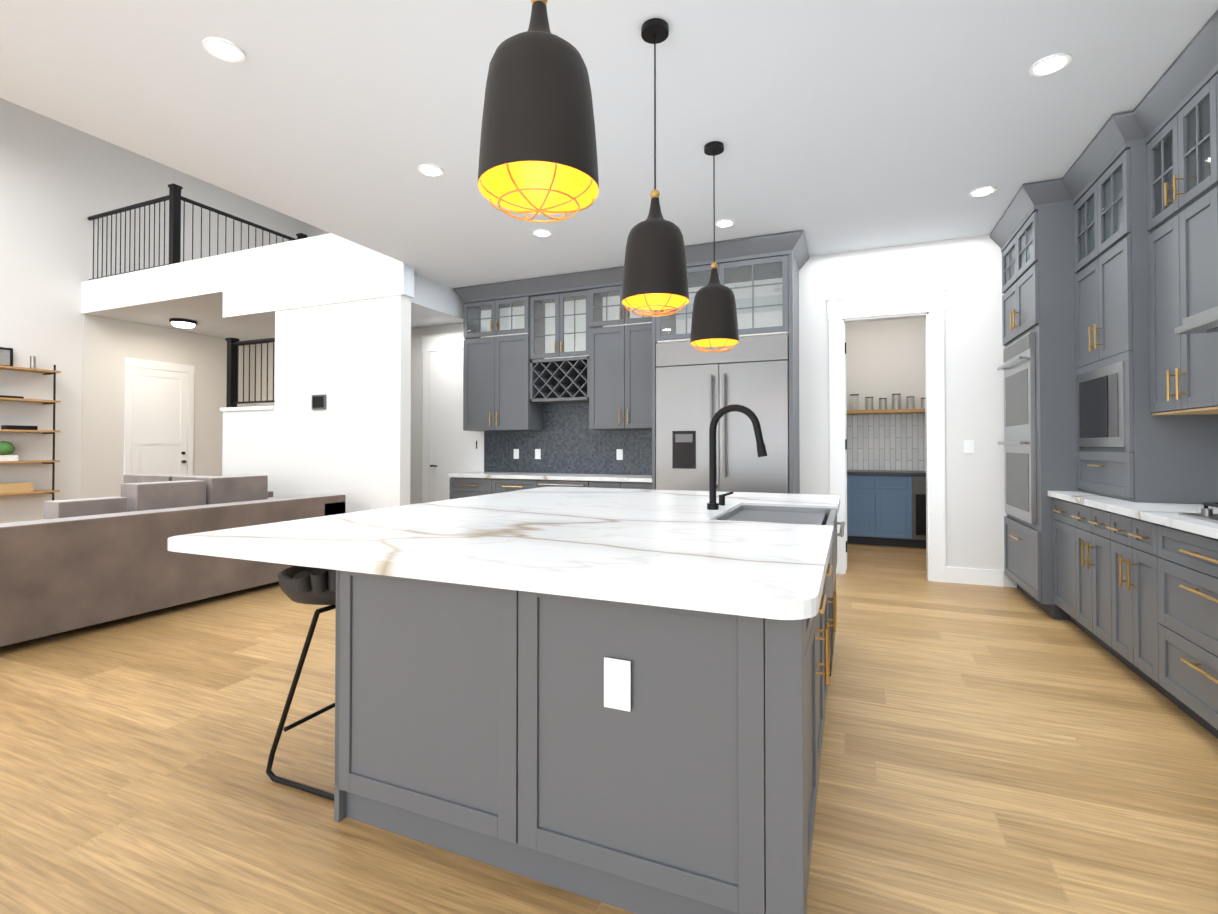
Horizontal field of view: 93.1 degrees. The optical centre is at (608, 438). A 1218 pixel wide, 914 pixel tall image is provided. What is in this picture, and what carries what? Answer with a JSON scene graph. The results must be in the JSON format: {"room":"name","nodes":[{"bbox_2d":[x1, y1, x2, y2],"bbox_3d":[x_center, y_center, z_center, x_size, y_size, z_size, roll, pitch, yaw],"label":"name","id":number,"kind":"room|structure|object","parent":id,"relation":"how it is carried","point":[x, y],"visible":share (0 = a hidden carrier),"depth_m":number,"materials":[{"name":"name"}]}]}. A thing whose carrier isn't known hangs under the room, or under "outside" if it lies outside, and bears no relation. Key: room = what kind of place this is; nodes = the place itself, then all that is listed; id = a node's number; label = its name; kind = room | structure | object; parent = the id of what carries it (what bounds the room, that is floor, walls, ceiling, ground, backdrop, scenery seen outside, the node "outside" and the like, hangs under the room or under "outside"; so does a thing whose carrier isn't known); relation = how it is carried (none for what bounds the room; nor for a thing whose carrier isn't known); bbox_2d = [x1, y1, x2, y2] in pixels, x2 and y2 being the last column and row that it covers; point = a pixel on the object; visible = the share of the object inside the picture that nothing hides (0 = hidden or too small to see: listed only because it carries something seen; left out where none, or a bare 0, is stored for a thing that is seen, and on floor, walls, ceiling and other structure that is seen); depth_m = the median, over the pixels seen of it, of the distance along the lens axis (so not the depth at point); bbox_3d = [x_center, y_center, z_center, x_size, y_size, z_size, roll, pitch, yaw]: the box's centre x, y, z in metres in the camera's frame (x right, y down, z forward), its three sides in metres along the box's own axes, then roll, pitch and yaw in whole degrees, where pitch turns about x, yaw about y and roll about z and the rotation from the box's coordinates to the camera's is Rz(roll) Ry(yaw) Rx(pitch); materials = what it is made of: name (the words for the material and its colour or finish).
{"room":"kitchen","nodes":[
{"label":"kitchen","id":0,"kind":"room"},
{"bbox_2d":[0,98,308,522],"bbox_3d":[-8.589,-1.642,5.733,0.112,5.900,13.800,0,-1,23],"label":"wall","id":1,"kind":"structure","parent":0,"point":[60,182],"depth_m":8.21,"materials":[{"name":"white paint"}]},
{"bbox_2d":[0,347,60,500],"bbox_3d":[-7.687,-0.171,7.369,0.290,2.000,0.950,0,-1,23],"label":"shelf","id":2,"kind":"object","parent":1,"relation":"attached to","point":[6,363],"visible":0.94,"depth_m":7.45,"materials":[{"name":"brown wood"}]},
{"bbox_2d":[131,367,187,474],"bbox_3d":[-7.063,0.128,9.104,0.069,2.426,0.792,0,-1,23],"label":"hall door","id":3,"kind":"structure","parent":1,"relation":"in","point":[159,418],"depth_m":9.11,"materials":[{"name":"white wood"}]},
{"bbox_2d":[124,357,194,475],"bbox_3d":[-7.084,0.066,9.114,0.024,2.570,1.000,0,-1,23],"label":"door frame","id":4,"kind":"structure","parent":1,"relation":"attached to","point":[130,364],"depth_m":8.93,"materials":[{"name":"white wood"}]},
{"bbox_2d":[257,342,274,405],"bbox_3d":[-4.655,-0.199,9.864,3.950,3.120,0.100,0,-1,23],"label":"wall","id":5,"kind":"structure","parent":0,"point":[270,345],"depth_m":10.49,"materials":[{"name":"white paint"}]},
{"bbox_2d":[308,224,329,237],"bbox_3d":[-3.352,-3.356,10.550,5.850,2.350,0.100,0,-1,23],"label":"wall","id":6,"kind":"structure","parent":0,"point":[313,231],"depth_m":11.57,"materials":[{"name":"white paint"}]},
{"bbox_2d":[0,543,1217,913],"bbox_3d":[-2.931,1.330,3.533,13.220,0.100,14.200,0,-1,23],"label":"floor","id":7,"kind":"structure","parent":0,"point":[1000,749],"depth_m":2.16,"materials":[{"name":"brown wood"}]},
{"bbox_2d":[0,474,345,646],"bbox_3d":[-4.719,0.805,4.345,2.900,0.970,4.100,0,-1,23],"label":"sofa","id":8,"kind":"object","parent":7,"relation":"on","point":[68,565],"visible":0.81,"depth_m":4.03,"materials":[{"name":"fabric"}]},
{"bbox_2d":[266,566,335,800],"bbox_3d":[-1.047,0.843,2.269,0.468,0.838,0.488,0,-1,23],"label":"stool","id":9,"kind":"object","parent":7,"relation":"on","point":[307,585],"visible":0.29,"depth_m":2.10,"materials":[{"name":"black metal"}]},
{"bbox_2d":[222,295,410,512],"bbox_3d":[-3.390,-0.242,6.539,2.760,3.120,0.150,0,-1,23],"label":"wall block","id":10,"kind":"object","parent":7,"relation":"on","point":[351,360],"visible":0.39,"depth_m":6.28,"materials":[{"name":"white paint"}]},
{"bbox_2d":[220,406,273,410],"bbox_3d":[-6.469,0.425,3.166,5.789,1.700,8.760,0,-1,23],"label":"half wall cap","id":11,"kind":"object","parent":10,"relation":"on","point":[247,408],"depth_m":6.81,"materials":[{"name":"white"}]},
{"bbox_2d":[225,338,274,406],"bbox_3d":[-4.250,-0.803,6.903,0.882,0.850,0.104,0,-1,23],"label":"stair railing","id":12,"kind":"object","parent":11,"relation":"on","point":[233,344],"visible":0.83,"depth_m":7.00,"materials":[{"name":"black metal"}]},
{"bbox_2d":[312,395,325,409],"bbox_3d":[-3.202,-0.404,6.367,0.200,0.160,0.023,0,-1,23],"label":"light switch panel","id":13,"kind":"object","parent":10,"relation":"attached to","point":[318,401],"visible":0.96,"depth_m":6.35,"materials":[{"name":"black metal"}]},
{"bbox_2d":[449,478,491,498],"bbox_3d":[-1.463,0.884,6.822,0.580,0.876,0.600,0,-1,23],"label":"base cabinet","id":14,"kind":"object","parent":7,"relation":"on","point":[459,487],"depth_m":6.56,"materials":[{"name":"grey wood"}]},
{"bbox_2d":[448,470,651,481],"bbox_3d":[-0.587,0.421,6.447,2.490,0.039,0.624,0,-1,23],"label":"countertop","id":15,"kind":"structure","parent":14,"relation":"on","point":[487,473],"depth_m":6.26,"materials":[{"name":"white stone"}]},
{"bbox_2d":[492,478,535,493],"bbox_3d":[-0.928,0.881,6.597,0.581,0.876,0.600,0,-1,23],"label":"base cabinet","id":16,"kind":"object","parent":7,"relation":"on","point":[499,485],"depth_m":6.34,"materials":[{"name":"grey wood"}]},
{"bbox_2d":[536,478,595,487],"bbox_3d":[-0.352,0.878,6.355,0.669,0.876,0.600,0,-1,23],"label":"base cabinet","id":17,"kind":"object","parent":7,"relation":"on","point":[540,482],"depth_m":6.07,"materials":[{"name":"grey"}]},
{"bbox_2d":[334,500,844,913],"bbox_3d":[0.299,0.833,2.789,1.536,0.876,2.578,0,-1,23],"label":"kitchen island","id":18,"kind":"object","parent":7,"relation":"on","point":[613,696],"depth_m":1.57,"materials":[{"name":"grey wood"}]},
{"bbox_2d":[167,486,839,627],"bbox_3d":[-0.030,0.376,2.873,2.150,0.039,2.810,0,-1,23],"label":"island countertop","id":19,"kind":"structure","parent":18,"relation":"on","point":[749,555],"depth_m":1.87,"materials":[{"name":"white stone"}]},
{"bbox_2d":[596,482,627,488],"bbox_3d":[0.094,0.876,6.168,0.422,0.876,0.600,0,-1,23],"label":"base cabinet","id":20,"kind":"object","parent":7,"relation":"on","point":[624,485],"depth_m":5.88,"materials":[{"name":"grey wood"}]},
{"bbox_2d":[628,482,651,488],"bbox_3d":[0.371,0.874,6.051,0.421,0.876,0.600,0,-1,23],"label":"base cabinet","id":21,"kind":"object","parent":7,"relation":"on","point":[631,485],"depth_m":5.77,"materials":[{"name":"grey wood"}]},
{"bbox_2d":[652,330,795,493],"bbox_3d":[1.155,0.172,5.679,1.240,2.270,0.675,0,-1,23],"label":"refrigerator","id":22,"kind":"object","parent":7,"relation":"on","point":[690,385],"depth_m":5.34,"materials":[{"name":"grey metal"}]},
{"bbox_2d":[847,474,882,545],"bbox_3d":[3.173,0.892,7.477,0.610,0.876,0.600,0,-1,23],"label":"base cabinet","id":23,"kind":"object","parent":7,"relation":"on","point":[864,491],"depth_m":7.17,"materials":[{"name":"blue wood"}]},
{"bbox_2d":[847,470,925,477],"bbox_3d":[3.551,0.432,7.312,1.440,0.039,0.621,0,-1,23],"label":"countertop","id":24,"kind":"structure","parent":23,"relation":"on","point":[910,473],"depth_m":7.13,"materials":[{"name":"white stone"}]},
{"bbox_2d":[883,474,914,547],"bbox_3d":[3.555,0.890,7.316,0.462,0.876,0.600,0,-1,23],"label":"base cabinet","id":25,"kind":"object","parent":7,"relation":"on","point":[886,476],"depth_m":7.02,"materials":[{"name":"blue wood"}]},
{"bbox_2d":[915,478,925,547],"bbox_3d":[3.965,0.888,7.144,0.551,0.876,0.600,0,-1,23],"label":"wine fridge","id":26,"kind":"object","parent":7,"relation":"on","point":[920,483],"depth_m":6.92,"materials":[{"name":"black"}]},
{"bbox_2d":[998,198,1073,615],"bbox_3d":[3.595,-0.200,4.495,0.710,2.985,0.995,0,-1,23],"label":"tall cabinet","id":27,"kind":"object","parent":7,"relation":"on","point":[1036,250],"depth_m":4.23,"materials":[{"name":"grey wood"}]},
{"bbox_2d":[1050,498,1069,620],"bbox_3d":[3.351,0.845,3.766,0.606,0.876,0.511,0,-1,23],"label":"base cabinet","id":28,"kind":"object","parent":7,"relation":"on","point":[1059,510],"depth_m":4.02,"materials":[{"name":"grey wood"}]},
{"bbox_2d":[1070,502,1085,632],"bbox_3d":[3.222,0.841,3.460,0.606,0.876,0.395,0,-1,23],"label":"base cabinet","id":29,"kind":"object","parent":7,"relation":"on","point":[1077,555],"depth_m":3.68,"materials":[{"name":"grey wood"}]},
{"bbox_2d":[1082,506,1101,645],"bbox_3d":[3.115,0.838,3.206,0.606,0.876,0.396,0,-1,23],"label":"base cabinet","id":30,"kind":"object","parent":7,"relation":"on","point":[1091,518],"depth_m":3.43,"materials":[{"name":"grey wood"}]},
{"bbox_2d":[1102,510,1121,661],"bbox_3d":[3.011,0.835,2.958,0.606,0.876,0.386,0,-1,23],"label":"base cabinet","id":31,"kind":"object","parent":7,"relation":"on","point":[1111,523],"depth_m":3.19,"materials":[{"name":"grey wood"}]},
{"bbox_2d":[1122,518,1145,680],"bbox_3d":[2.920,0.832,2.742,0.606,0.876,0.326,0,-1,23],"label":"base cabinet","id":32,"kind":"object","parent":7,"relation":"on","point":[1133,531],"depth_m":2.93,"materials":[{"name":"grey wood"}]},
{"bbox_2d":[1070,122,1217,505],"bbox_3d":[3.343,-0.670,3.604,0.480,2.068,0.849,0,-1,23],"label":"tall cabinet","id":33,"kind":"object","parent":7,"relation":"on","point":[1107,243],"depth_m":3.33,"materials":[{"name":"grey wood"}]},
{"bbox_2d":[1146,522,1217,738],"bbox_3d":[2.683,0.825,2.177,0.606,0.876,1.020,0,-1,23],"label":"base cabinet","id":34,"kind":"object","parent":7,"relation":"on","point":[1182,568],"depth_m":2.51,"materials":[{"name":"grey wood"}]},
{"bbox_2d":[1046,490,1217,537],"bbox_3d":[2.584,0.364,1.985,0.634,0.039,4.400,0,-1,23],"label":"countertop","id":35,"kind":"structure","parent":34,"relation":"on","point":[1192,517],"depth_m":2.88,"materials":[{"name":"white stone"}]},
{"bbox_2d":[0,0,1217,340],"bbox_3d":[-3.009,-1.897,3.389,12.220,0.750,13.800,0,-1,23],"label":"ceiling","id":36,"kind":"structure","parent":0,"point":[836,126],"depth_m":3.21,"materials":[{"name":"white paint"}]},
{"bbox_2d":[169,318,196,327],"bbox_3d":[-6.389,-1.729,8.660,0.340,0.089,0.340,0,-1,23],"label":"light","id":37,"kind":"object","parent":36,"relation":"attached to","point":[182,323],"visible":1,"depth_m":8.57,"materials":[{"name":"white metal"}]},
{"bbox_2d":[202,37,244,62],"bbox_3d":[-1.828,-1.844,2.740,0.168,0.010,0.168,0,-1,14],"label":"recessed light","id":38,"kind":"object","parent":36,"relation":"in","point":[223,49],"depth_m":2.73,"materials":[{"name":"white plastic"}]},
{"bbox_2d":[81,233,403,317],"bbox_3d":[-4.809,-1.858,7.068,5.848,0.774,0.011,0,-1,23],"label":"beam","id":39,"kind":"structure","parent":36,"relation":"attached to","point":[329,268],"depth_m":6.70,"materials":[{"name":"white paint"}]},
{"bbox_2d":[87,183,306,279],"bbox_3d":[-5.849,-2.734,9.511,2.007,1.080,3.637,0,-1,23],"label":"loft railing","id":40,"kind":"object","parent":39,"relation":"on","point":[174,197],"visible":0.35,"depth_m":7.81,"materials":[{"name":"black metal"}]},
{"bbox_2d":[418,164,443,176],"bbox_3d":[-1.216,-1.829,3.937,0.168,0.010,0.168,0,-1,14],"label":"recessed light","id":41,"kind":"object","parent":36,"relation":"in","point":[431,170],"depth_m":3.92,"materials":[{"name":"white"}]},
{"bbox_2d":[478,0,598,222],"bbox_3d":[-0.175,-1.217,1.451,0.300,1.298,0.300,0,-1,23],"label":"pendant light","id":42,"kind":"object","parent":36,"relation":"hanging from","point":[538,151],"visible":1,"depth_m":1.34,"materials":[{"name":"grey metal"}]},
{"bbox_2d":[533,229,551,236],"bbox_3d":[-0.589,-1.814,5.094,0.168,0.010,0.168,0,-1,14],"label":"recessed light","id":43,"kind":"object","parent":36,"relation":"in","point":[539,232],"depth_m":5.09,"materials":[{"name":"white plastic"}]},
{"bbox_2d":[622,18,688,316],"bbox_3d":[0.207,-1.205,2.592,0.300,1.293,0.300,0,-1,23],"label":"pendant light","id":44,"kind":"object","parent":36,"relation":"hanging from","point":[655,276],"visible":1,"depth_m":2.49,"materials":[{"name":"grey metal"}]},
{"bbox_2d":[690,141,738,351],"bbox_3d":[0.660,-1.192,3.617,0.300,1.293,0.300,0,-1,23],"label":"pendant light","id":45,"kind":"object","parent":36,"relation":"hanging from","point":[714,323],"visible":1,"depth_m":3.52,"materials":[{"name":"grey metal"}]},
{"bbox_2d":[715,219,734,227],"bbox_3d":[0.977,-1.817,4.869,0.168,0.010,0.168,0,-1,14],"label":"recessed light","id":46,"kind":"object","parent":36,"relation":"in","point":[723,223],"depth_m":4.86,"materials":[{"name":"white"}]},
{"bbox_2d":[969,186,995,196],"bbox_3d":[2.760,-1.825,4.261,0.168,0.010,0.168,0,-1,14],"label":"recessed light","id":47,"kind":"object","parent":36,"relation":"in","point":[986,190],"depth_m":4.25,"materials":[{"name":"white plastic"}]},
{"bbox_2d":[1029,53,1071,76],"bbox_3d":[2.176,-1.843,2.846,0.168,0.010,0.168,0,-1,14],"label":"recessed light","id":48,"kind":"object","parent":36,"relation":"in","point":[1053,63],"depth_m":2.84,"materials":[{"name":"white plastic"}]},
{"bbox_2d":[410,235,1016,587],"bbox_3d":[0.469,-0.243,6.414,8.170,3.120,0.110,0,-1,23],"label":"wall","id":49,"kind":"structure","parent":0,"point":[967,271],"depth_m":5.24,"materials":[{"name":"white paint"}]},
{"bbox_2d":[429,349,476,501],"bbox_3d":[-2.004,0.091,7.353,0.752,2.456,0.067,0,-1,23],"label":"door","id":50,"kind":"structure","parent":49,"relation":"in","point":[452,446],"depth_m":7.41,"materials":[{"name":"white wood"}]},
{"bbox_2d":[421,330,485,502],"bbox_3d":[-1.998,-0.013,7.369,1.010,2.685,0.034,0,-1,23],"label":"door frame","id":51,"kind":"structure","parent":49,"relation":"attached to","point":[443,341],"depth_m":7.52,"materials":[{"name":"white wood"}]},
{"bbox_2d":[463,330,511,433],"bbox_3d":[-1.446,-0.677,6.973,0.509,1.162,0.346,0,-1,23],"label":"upper cabinet","id":52,"kind":"object","parent":49,"relation":"attached to","point":[481,356],"depth_m":6.82,"materials":[{"name":"grey wood"}]},
{"bbox_2d":[500,326,543,433],"bbox_3d":[-1.088,-0.679,6.822,0.509,1.162,0.346,0,-1,23],"label":"upper cabinet","id":53,"kind":"object","parent":49,"relation":"attached to","point":[518,344],"depth_m":6.65,"materials":[{"name":"grey wood"}]},
{"bbox_2d":[528,358,571,401],"bbox_3d":[-0.639,-0.676,6.650,0.448,0.448,0.316,0,-1,23],"label":"wine rack","id":54,"kind":"object","parent":49,"relation":"attached to","point":[545,375],"depth_m":6.57,"materials":[{"name":"grey wood"}]},
{"bbox_2d":[588,318,631,429],"bbox_3d":[0.068,-0.685,6.336,0.475,1.162,0.346,0,-1,23],"label":"upper cabinet","id":55,"kind":"object","parent":49,"relation":"attached to","point":[609,339],"depth_m":6.18,"materials":[{"name":"grey wood"}]},
{"bbox_2d":[632,314,671,429],"bbox_3d":[0.394,-0.687,6.199,0.475,1.162,0.346,0,-1,23],"label":"upper cabinet","id":56,"kind":"object","parent":49,"relation":"attached to","point":[644,328],"depth_m":6.03,"materials":[{"name":"grey wood"}]},
{"bbox_2d":[845,325,846,569],"bbox_3d":[2.449,0.086,5.994,0.044,2.430,0.780,0,-1,23],"label":"pantry door","id":57,"kind":"structure","parent":49,"relation":"in","point":[846,444],"depth_m":5.71,"materials":[{"name":"white wood"}]},
{"bbox_2d":[826,286,1002,586],"bbox_3d":[2.704,-0.038,5.458,1.690,2.685,0.155,0,-1,23],"label":"door frame","id":58,"kind":"structure","parent":49,"relation":"attached to","point":[928,304],"depth_m":5.33,"materials":[{"name":"white wood"}]},
{"bbox_2d":[964,440,973,452],"bbox_3d":[3.232,0.071,5.178,0.080,0.120,0.017,0,-1,23],"label":"light switch","id":59,"kind":"object","parent":49,"relation":"attached to","point":[968,446],"visible":1,"depth_m":5.18,"materials":[{"name":"white plastic"}]},
{"bbox_2d":[845,317,924,409],"bbox_3d":[3.692,-0.227,7.656,1.410,3.120,0.100,0,-1,23],"label":"wall","id":60,"kind":"structure","parent":0,"point":[885,358],"depth_m":7.62,"materials":[{"name":"white paint"}]},
{"bbox_2d":[1146,206,1169,413],"bbox_3d":[3.149,-0.688,3.008,0.376,1.082,0.400,0,-1,23],"label":"upper cabinet","id":61,"kind":"object","parent":0,"relation":"attached to","point":[1157,268],"depth_m":3.18,"materials":[{"name":"grey wood"}]},
{"bbox_2d":[1166,166,1217,413],"bbox_3d":[3.029,-0.691,2.722,0.376,1.082,0.461,0,-1,23],"label":"upper cabinet","id":62,"kind":"object","parent":0,"relation":"attached to","point":[1192,215],"depth_m":2.84,"materials":[{"name":"grey wood"}]}
]}

